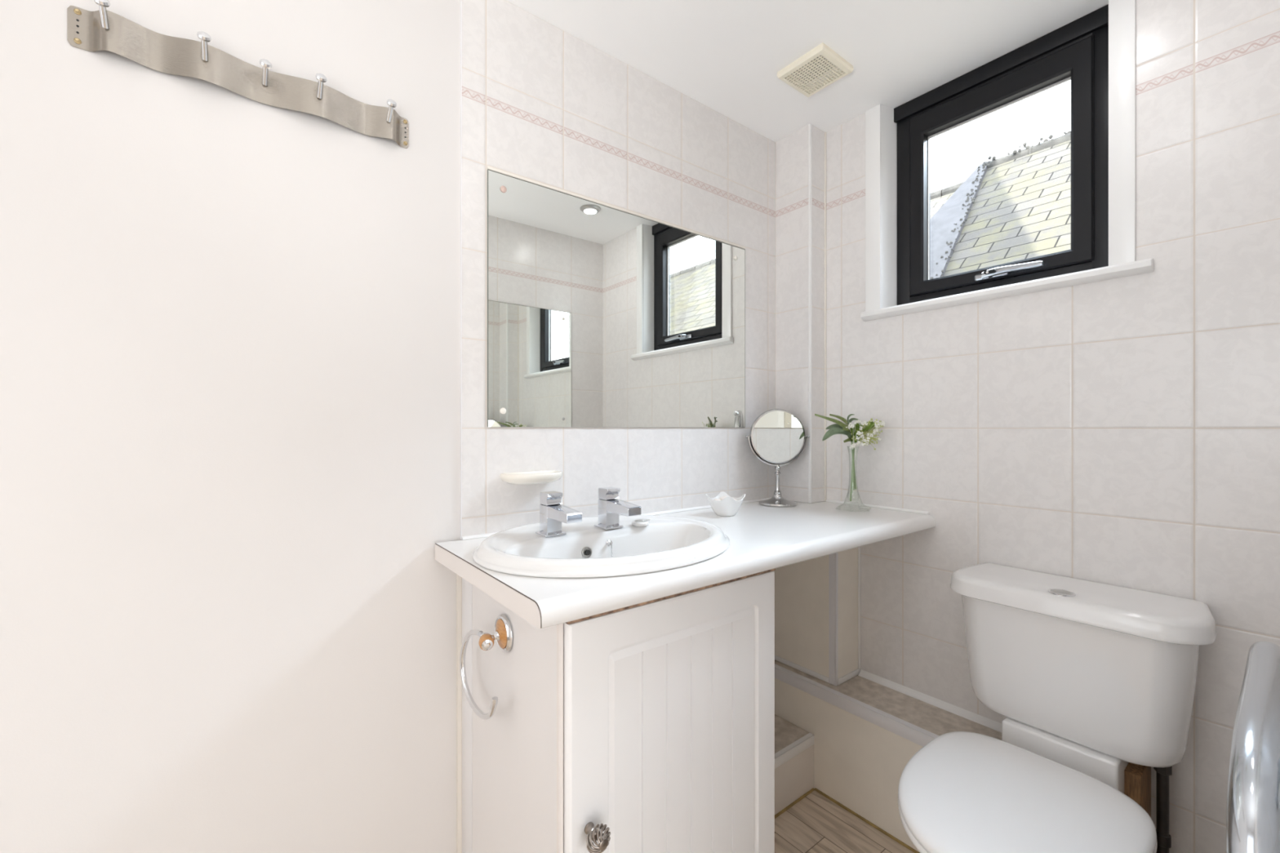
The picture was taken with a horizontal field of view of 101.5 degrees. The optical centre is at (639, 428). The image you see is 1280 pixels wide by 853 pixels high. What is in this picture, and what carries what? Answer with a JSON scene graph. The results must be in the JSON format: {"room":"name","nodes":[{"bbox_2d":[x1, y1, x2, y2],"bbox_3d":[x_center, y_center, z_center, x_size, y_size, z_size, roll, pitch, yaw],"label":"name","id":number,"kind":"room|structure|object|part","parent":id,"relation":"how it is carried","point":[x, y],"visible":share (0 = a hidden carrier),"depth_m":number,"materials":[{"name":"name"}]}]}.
{"room":"bathroom","nodes":[
{"label":"bathroom","id":0,"kind":"room"},
{"bbox_2d":[0,0,775,852],"bbox_3d":[-0.538,0.051,1.122,2.870,2.100,0.120,0,0,-38],"label":"wall","id":1,"kind":"structure","parent":0,"point":[229,321],"depth_m":0.96,"materials":[{"name":"beige paint"}]},
{"bbox_2d":[66,0,408,148],"bbox_3d":[-0.660,-0.616,0.922,0.490,0.065,0.059,0,0,-38],"label":"coat rack","id":2,"kind":"object","parent":1,"relation":"attached to","point":[102,28],"visible":1,"depth_m":0.90,"materials":[{"name":"silver metal"}]},
{"bbox_3d":[-0.807,-0.640,0.783,0.019,0.017,0.015,0,0,-38],"label":"peg knob","id":3,"kind":"part","parent":2,"relation":"part of","materials":[{"name":"silver metal"}]},
{"bbox_3d":[-0.712,-0.640,0.854,0.019,0.017,0.015,0,0,-38],"label":"peg knob","id":4,"kind":"part","parent":2,"relation":"part of","materials":[{"name":"silver metal"}]},
{"bbox_3d":[-0.657,-0.640,0.918,0.019,0.017,0.015,0,0,-38],"label":"peg knob","id":5,"kind":"part","parent":2,"relation":"part of","materials":[{"name":"silver metal"}]},
{"bbox_3d":[-0.582,-0.640,0.955,0.019,0.017,0.015,0,0,-38],"label":"peg knob","id":6,"kind":"part","parent":2,"relation":"part of","materials":[{"name":"silver metal"}]},
{"bbox_3d":[-0.489,-0.640,1.030,0.019,0.017,0.015,0,0,-38],"label":"peg knob","id":7,"kind":"part","parent":2,"relation":"part of","materials":[{"name":"silver metal"}]},
{"bbox_2d":[456,573,462,852],"bbox_3d":[-0.400,0.693,1.156,0.009,0.817,0.007,0,0,-38],"label":"trim","id":8,"kind":"structure","parent":1,"relation":"attached to","point":[459,580],"depth_m":1.15,"materials":[{"name":"white wood"}]},
{"bbox_2d":[460,0,462,539],"bbox_3d":[-0.397,-0.377,1.158,0.002,1.245,0.007,0,0,-38],"label":"trim","id":9,"kind":"structure","parent":1,"relation":"attached to","point":[460,0],"depth_m":1.16,"materials":[{"name":"white paint"}]},
{"bbox_2d":[500,470,562,484],"bbox_3d":[-0.244,0.118,1.228,0.147,0.028,0.072,0,0,-38],"label":"soap dish","id":10,"kind":"object","parent":1,"relation":"attached to","point":[537,477],"visible":1,"depth_m":1.20,"materials":[{"name":"white ceramic"}]},
{"bbox_2d":[487,168,745,426],"bbox_3d":[0.001,-0.296,1.456,0.875,0.586,0.008,0,0,-38],"label":"wall mirror","id":11,"kind":"object","parent":1,"relation":"attached to","point":[598,315],"visible":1,"depth_m":1.39,"materials":[{"name":"clear glass"}]},
{"bbox_2d":[487,165,745,248],"bbox_3d":[-0.001,-0.594,1.458,0.876,0.007,0.004,0,0,-38],"label":"trim","id":12,"kind":"structure","parent":1,"relation":"attached to","point":[496,170],"depth_m":1.38,"materials":[{"name":"beige tile"}]},
{"bbox_2d":[462,497,928,539],"bbox_3d":[0.218,0.243,1.329,1.180,0.006,0.475,0,0,-38],"label":"trim","id":13,"kind":"structure","parent":1,"relation":"attached to","point":[487,535],"depth_m":1.56,"materials":[{"name":"white paint"}]},
{"bbox_2d":[774,744,813,814],"bbox_3d":[0.277,1.020,1.537,0.476,0.162,0.217,0,0,-38],"label":"step","id":14,"kind":"structure","parent":0,"point":[794,778],"depth_m":1.53,"materials":[{"name":"beige paint"}]},
{"bbox_2d":[774,714,808,753],"bbox_3d":[0.276,0.938,1.536,0.474,0.003,0.217,0,0,-38],"label":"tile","id":15,"kind":"structure","parent":14,"relation":"on","point":[786,733],"depth_m":1.60,"materials":[{"name":"tile"}]},
{"bbox_2d":[774,733,814,768],"bbox_3d":[0.339,0.949,1.454,0.473,0.028,0.016,0,0,-38],"label":"trim","id":16,"kind":"structure","parent":14,"relation":"attached to","point":[785,754],"depth_m":1.53,"materials":[{"name":"white paint"}]},
{"bbox_2d":[775,124,824,502],"bbox_3d":[0.550,-0.377,1.796,0.085,1.245,0.140,0,0,-38],"label":"pillar","id":17,"kind":"structure","parent":0,"point":[792,150],"depth_m":1.75,"materials":[{"name":"tile"}]},
{"bbox_2d":[808,123,812,503],"bbox_3d":[0.559,-0.377,1.717,0.009,1.245,0.009,0,0,-38],"label":"trim","id":18,"kind":"structure","parent":17,"relation":"attached to","point":[810,126],"depth_m":1.71,"materials":[{"name":"white tile"}]},
{"bbox_2d":[824,131,826,501],"bbox_3d":[0.625,-0.377,1.762,0.005,1.245,0.005,0,0,-38],"label":"trim","id":19,"kind":"structure","parent":17,"relation":"attached to","point":[825,131],"depth_m":1.76,"materials":[{"name":"beige tile"}]},
{"bbox_2d":[506,0,1108,142],"bbox_3d":[0.439,-1.039,-0.145,2.870,0.080,3.320,0,0,-38],"label":"ceiling","id":20,"kind":"structure","parent":0,"point":[726,56],"depth_m":1.35,"materials":[{"name":"white paint"}]},
{"bbox_2d":[777,42,853,97],"bbox_3d":[0.486,-0.989,1.453,0.146,0.019,0.146,0,0,-38],"label":"ceiling vent","id":21,"kind":"object","parent":20,"relation":"in","point":[811,65],"visible":1,"depth_m":1.44,"materials":[{"name":"beige plastic"}]},
{"bbox_2d":[783,53,846,94],"bbox_3d":[0.486,-0.982,1.453,0.122,0.003,0.122,0,0,-38],"label":"grille","id":22,"kind":"object","parent":21,"relation":"attached to","point":[807,68],"depth_m":1.44,"materials":[{"name":"beige plastic"}]},
{"bbox_2d":[773,546,858,678],"bbox_3d":[0.568,0.534,1.733,0.133,0.499,0.262,0,0,-38],"label":"wall","id":23,"kind":"structure","parent":0,"point":[802,588],"depth_m":1.66,"materials":[{"name":"white tile"}]},
{"bbox_2d":[774,655,860,684],"bbox_3d":[0.568,0.774,1.730,0.136,0.018,0.266,0,0,-38],"label":"trim","id":24,"kind":"structure","parent":23,"relation":"attached to","point":[856,672],"depth_m":1.65,"materials":[{"name":"white paint"}]},
{"bbox_2d":[828,552,838,686],"bbox_3d":[0.591,0.533,1.597,0.010,0.498,0.024,0,0,-38],"label":"trim","id":25,"kind":"structure","parent":23,"relation":"attached to","point":[833,557],"depth_m":1.59,"materials":[{"name":"white tile"}]},
{"bbox_2d":[857,546,860,668],"bbox_3d":[0.699,0.524,1.665,0.008,0.480,0.006,0,0,-38],"label":"trim","id":26,"kind":"structure","parent":23,"relation":"attached to","point":[859,548],"depth_m":1.66,"materials":[{"name":"white paint"}]},
{"bbox_2d":[774,791,914,852],"bbox_3d":[0.439,1.131,-0.145,2.870,0.060,3.320,0,0,-38],"label":"floor","id":27,"kind":"structure","parent":0,"point":[815,824],"depth_m":1.42,"materials":[{"name":"brown wood"}]},
{"bbox_2d":[462,568,775,852],"bbox_3d":[-0.039,0.692,1.115,0.513,0.818,0.497,0,0,-38],"label":"vanity cabinet","id":28,"kind":"object","parent":27,"relation":"on","point":[647,726],"visible":0.96,"depth_m":0.94,"materials":[{"name":"wood"}]},
{"bbox_2d":[459,613,513,719],"bbox_3d":[-0.297,0.441,0.989,0.050,0.193,0.176,0,0,-38],"label":"towel ring","id":29,"kind":"object","parent":28,"relation":"attached to","point":[504,637],"visible":1,"depth_m":0.95,"materials":[{"name":"silver metal"}]},
{"bbox_3d":[-0.236,0.692,0.965,0.017,0.818,0.370,0,0,-38],"label":"panel","id":30,"kind":"part","parent":28,"relation":"part of","materials":[{"name":"wood"}]},
{"bbox_3d":[-0.074,0.631,0.816,0.017,0.017,0.023,0,0,-38],"label":"knob","id":31,"kind":"part","parent":28,"relation":"part of","materials":[{"name":"grey metal"}]},
{"bbox_3d":[0.084,0.657,0.963,0.501,0.708,0.018,0,0,-38],"label":"door","id":32,"kind":"part","parent":28,"relation":"part of","materials":[{"name":"white wood"}]},
{"bbox_2d":[435,500,935,629],"bbox_3d":[0.201,0.265,1.304,1.238,0.035,0.493,0,0,-38],"label":"countertop","id":33,"kind":"structure","parent":28,"relation":"on","point":[762,538],"depth_m":1.04,"materials":[{"name":"white laminate"}]},
{"bbox_2d":[472,515,729,577],"bbox_3d":[-0.067,0.309,1.105,0.558,0.176,0.459,0,0,-38],"label":"basin","id":34,"kind":"object","parent":33,"relation":"in","point":[586,550],"visible":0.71,"depth_m":1.06,"materials":[{"name":"white ceramic"}]},
{"bbox_2d":[535,491,582,537],"bbox_3d":[-0.168,0.182,1.087,0.049,0.090,0.125,0,0,-38],"label":"tap","id":35,"kind":"object","parent":34,"relation":"on","point":[553,513],"visible":1,"depth_m":1.10,"materials":[{"name":"silver metal"}]},
{"bbox_3d":[-0.191,0.225,1.117,0.049,0.005,0.049,0,0,-38],"label":"plate","id":36,"kind":"part","parent":35,"relation":"part of","materials":[{"name":"silver metal"}]},
{"bbox_3d":[-0.189,0.150,1.115,0.035,0.026,0.039,0,0,-38],"label":"handle","id":37,"kind":"part","parent":35,"relation":"part of","materials":[{"name":"silver metal"}]},
{"bbox_3d":[-0.166,0.175,1.084,0.034,0.024,0.118,0,0,-38],"label":"spout","id":38,"kind":"part","parent":35,"relation":"part of","materials":[{"name":"silver metal"}]},
{"bbox_2d":[594,486,640,529],"bbox_3d":[-0.049,0.182,1.170,0.049,0.090,0.125,0,0,-38],"label":"tap","id":39,"kind":"object","parent":34,"relation":"on","point":[610,507],"visible":1,"depth_m":1.18,"materials":[{"name":"silver metal"}]},
{"bbox_3d":[-0.072,0.225,1.200,0.049,0.005,0.049,0,0,-38],"label":"plate","id":40,"kind":"part","parent":39,"relation":"part of","materials":[{"name":"silver metal"}]},
{"bbox_3d":[-0.070,0.150,1.197,0.035,0.026,0.039,0,0,-38],"label":"handle","id":41,"kind":"part","parent":39,"relation":"part of","materials":[{"name":"silver metal"}]},
{"bbox_3d":[-0.047,0.175,1.167,0.034,0.024,0.118,0,0,-38],"label":"spout","id":42,"kind":"part","parent":39,"relation":"part of","materials":[{"name":"silver metal"}]},
{"bbox_2d":[631,519,649,526],"bbox_3d":[0.001,0.220,1.224,0.041,0.013,0.041,0,0,-38],"label":"plug","id":43,"kind":"object","parent":34,"relation":"on","point":[638,522],"visible":1,"depth_m":1.21,"materials":[{"name":"white plastic"}]},
{"bbox_2d":[706,491,745,516],"bbox_3d":[0.244,0.216,1.485,0.089,0.060,0.089,0,0,45],"label":"shell bowl","id":44,"kind":"object","parent":33,"relation":"on","point":[728,506],"visible":0.98,"depth_m":1.46,"materials":[{"name":"white ceramic"}]},
{"bbox_2d":[745,408,808,506],"bbox_3d":[0.444,0.092,1.694,0.178,0.310,0.121,0,0,32],"label":"vanity mirror","id":45,"kind":"object","parent":33,"relation":"on","point":[777,437],"visible":1,"depth_m":1.69,"materials":[{"name":"silver metal"}]},
{"bbox_3d":[0.446,0.166,1.693,0.026,0.095,0.026,0,0,0],"label":"stem","id":46,"kind":"part","parent":45,"relation":"part of","materials":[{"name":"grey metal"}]},
{"bbox_3d":[0.446,0.027,1.691,0.166,0.166,0.010,0,0,0],"label":"magnifying glass","id":47,"kind":"part","parent":45,"relation":"part of","materials":[{"name":"white mirror"}]},
{"bbox_3d":[0.645,0.151,1.581,0.108,0.192,0.096,0,0,0],"label":"glass vase","id":48,"kind":"object","parent":33,"relation":"on","visible":0},
{"bbox_2d":[814,413,884,501],"bbox_3d":[0.630,0.088,1.576,0.202,0.265,0.071,0,0,13],"label":"flower bouquet","id":49,"kind":"object","parent":48,"relation":"in","point":[859,433],"visible":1,"depth_m":1.57,"materials":[{"name":"green plant"}]},
{"bbox_3d":[0.641,0.131,1.582,0.014,0.179,0.007,0,0,0],"label":"stem","id":50,"kind":"part","parent":49,"relation":"part of","materials":[{"name":"green plant"}]},
{"bbox_3d":[0.646,0.112,1.579,0.008,0.150,0.008,0,0,0],"label":"stem","id":51,"kind":"part","parent":49,"relation":"part of","materials":[{"name":"green plant"}]},
{"bbox_3d":[0.647,0.111,1.580,0.015,0.148,0.007,0,0,0],"label":"stem","id":52,"kind":"part","parent":49,"relation":"part of","materials":[{"name":"green plant"}]},
{"bbox_2d":[774,788,919,852],"bbox_3d":[0.549,1.098,1.183,0.476,0.005,0.675,0,0,-38],"label":"trim","id":53,"kind":"structure","parent":27,"relation":"on","point":[811,790],"depth_m":1.49,"materials":[{"name":"brown wood"}]},
{"bbox_2d":[774,678,922,852],"bbox_3d":[0.743,0.944,1.469,0.178,0.314,0.895,0,0,-38],"label":"pipe boxing","id":54,"kind":"object","parent":27,"relation":"on","point":[860,764],"visible":0.27,"depth_m":1.50,"materials":[{"name":"beige paint"}]},
{"bbox_2d":[774,663,939,746],"bbox_3d":[0.679,0.800,1.419,0.020,0.036,0.894,0,0,-38],"label":"trim","id":55,"kind":"structure","parent":54,"relation":"attached to","point":[920,736],"depth_m":1.48,"materials":[{"name":"white plastic"}]},
{"bbox_2d":[897,562,1217,852],"bbox_3d":[0.766,0.726,1.022,0.679,0.750,0.450,0,0,-38],"label":"toilet","id":56,"kind":"object","parent":27,"relation":"on","point":[1090,680],"visible":0.99,"depth_m":1.04,"materials":[{"name":"white ceramic"}]},
{"bbox_3d":[0.671,0.685,0.949,0.439,0.028,0.357,0,0,-38],"label":"seat lid","id":57,"kind":"part","parent":56,"relation":"part of","materials":[{"name":"white plastic"}]},
{"bbox_3d":[0.671,0.706,0.949,0.440,0.014,0.358,0,0,-38],"label":"seat","id":58,"kind":"part","parent":56,"relation":"part of","materials":[{"name":"white plastic"}]},
{"bbox_3d":[0.953,0.378,1.167,0.206,0.044,0.450,0,0,-38],"label":"cistern lid","id":59,"kind":"part","parent":56,"relation":"part of","materials":[{"name":"white ceramic"}]},
{"bbox_2d":[1124,762,1151,817],"bbox_3d":[1.039,0.831,1.095,0.105,0.260,0.032,0,0,-38],"label":"block","id":60,"kind":"object","parent":56,"relation":"attached to","point":[1137,778],"visible":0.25,"depth_m":1.07,"materials":[{"name":"brown wood"}]},
{"bbox_2d":[1153,766,1172,852],"bbox_3d":[1.081,0.884,1.081,0.028,0.434,0.032,0,0,-38],"label":"supply pipe","id":61,"kind":"object","parent":27,"relation":"on","point":[1163,837],"visible":0.63,"depth_m":1.07,"materials":[{"name":"black metal"}]},
{"bbox_2d":[826,0,1279,852],"bbox_3d":[1.565,0.051,0.647,0.120,2.100,3.200,0,0,-38],"label":"wall","id":62,"kind":"structure","parent":0,"point":[1124,432],"depth_m":1.16,"materials":[{"name":"tile"}]},
{"bbox_2d":[774,660,1001,740],"bbox_3d":[0.743,0.786,1.469,0.177,0.003,0.894,0,0,-38],"label":"ledge","id":63,"kind":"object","parent":62,"relation":"attached to","point":[937,721],"depth_m":1.47,"materials":[{"name":"stone"}]},
{"bbox_2d":[857,669,1001,733],"bbox_3d":[0.889,0.776,1.412,0.016,0.016,0.627,0,0,-38],"label":"trim","id":64,"kind":"structure","parent":62,"relation":"attached to","point":[981,720],"depth_m":1.48,"materials":[{"name":"white paint"}]},
{"bbox_2d":[860,0,1153,320],"bbox_3d":[0.950,-0.669,1.424,0.142,0.660,0.661,0,0,-38],"label":"window","id":65,"kind":"structure","parent":62,"relation":"in","point":[1095,51],"depth_m":1.35,"materials":[{"name":"white paint"}]},
{"bbox_3d":[0.727,-0.682,1.628,0.009,0.634,0.048,0,0,-38],"label":"architrave","id":66,"kind":"part","parent":65,"relation":"part of","materials":[{"name":"white paint"}]},
{"bbox_3d":[0.954,-0.416,1.420,0.008,0.018,0.080,0,0,-38],"label":"handle","id":67,"kind":"part","parent":65,"relation":"part of","materials":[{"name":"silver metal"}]},
{"bbox_3d":[0.974,-0.675,1.440,0.048,0.543,0.434,0,0,-38],"label":"sash","id":68,"kind":"part","parent":65,"relation":"part of","materials":[{"name":"black"}]},
{"bbox_3d":[0.983,-0.682,1.450,0.058,0.632,0.513,0,0,-38],"label":"frame","id":69,"kind":"part","parent":65,"relation":"part of","materials":[{"name":"black"}]},
{"bbox_3d":[0.950,-0.353,1.424,0.142,0.027,0.661,0,0,-38],"label":"sill","id":70,"kind":"part","parent":65,"relation":"part of","materials":[{"name":"white paint"}]},
{"bbox_3d":[0.973,-0.418,1.370,0.020,0.022,0.138,0,0,-33],"label":"lever","id":71,"kind":"part","parent":65,"relation":"part of","materials":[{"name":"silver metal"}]},
{"bbox_3d":[1.079,-0.682,1.171,0.009,0.634,0.045,0,0,-38],"label":"architrave","id":72,"kind":"part","parent":65,"relation":"part of","materials":[{"name":"white paint"}]},
{"bbox_3d":[0.875,0.051,0.527,1.120,2.100,0.100,0,0,-38],"label":"wall","id":73,"kind":"structure","parent":0,"visible":0},
{"bbox_2d":[1226,640,1279,852],"bbox_3d":[0.830,0.664,0.640,0.566,0.674,0.133,0,0,-38],"label":"towel rail","id":74,"kind":"object","parent":73,"relation":"attached to","point":[1253,793],"visible":1,"depth_m":0.55,"materials":[{"name":"silver metal"}]},
{"label":"outside","id":75,"kind":"structure","parent":0,"visible":0},
{"bbox_3d":[12.500,3.201,11.096,29.800,0.200,50.000,0,0,-38],"label":"ground","id":76,"kind":"structure","parent":75,"visible":0},
{"bbox_2d":[930,181,964,217],"bbox_3d":[2.724,-0.751,10.442,4.704,7.705,7.100,0,0,-38],"label":"house","id":77,"kind":"structure","parent":76,"relation":"on","point":[939,197],"depth_m":9.87,"materials":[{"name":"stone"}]},
{"bbox_2d":[930,130,1071,279],"bbox_3d":[12.028,-0.164,-3.219,7.070,6.530,25.900,0,0,-38],"label":"neighbouring house","id":78,"kind":"structure","parent":76,"relation":"on","point":[1015,206],"depth_m":5.35,"materials":[{"name":"brick"}]}
]}

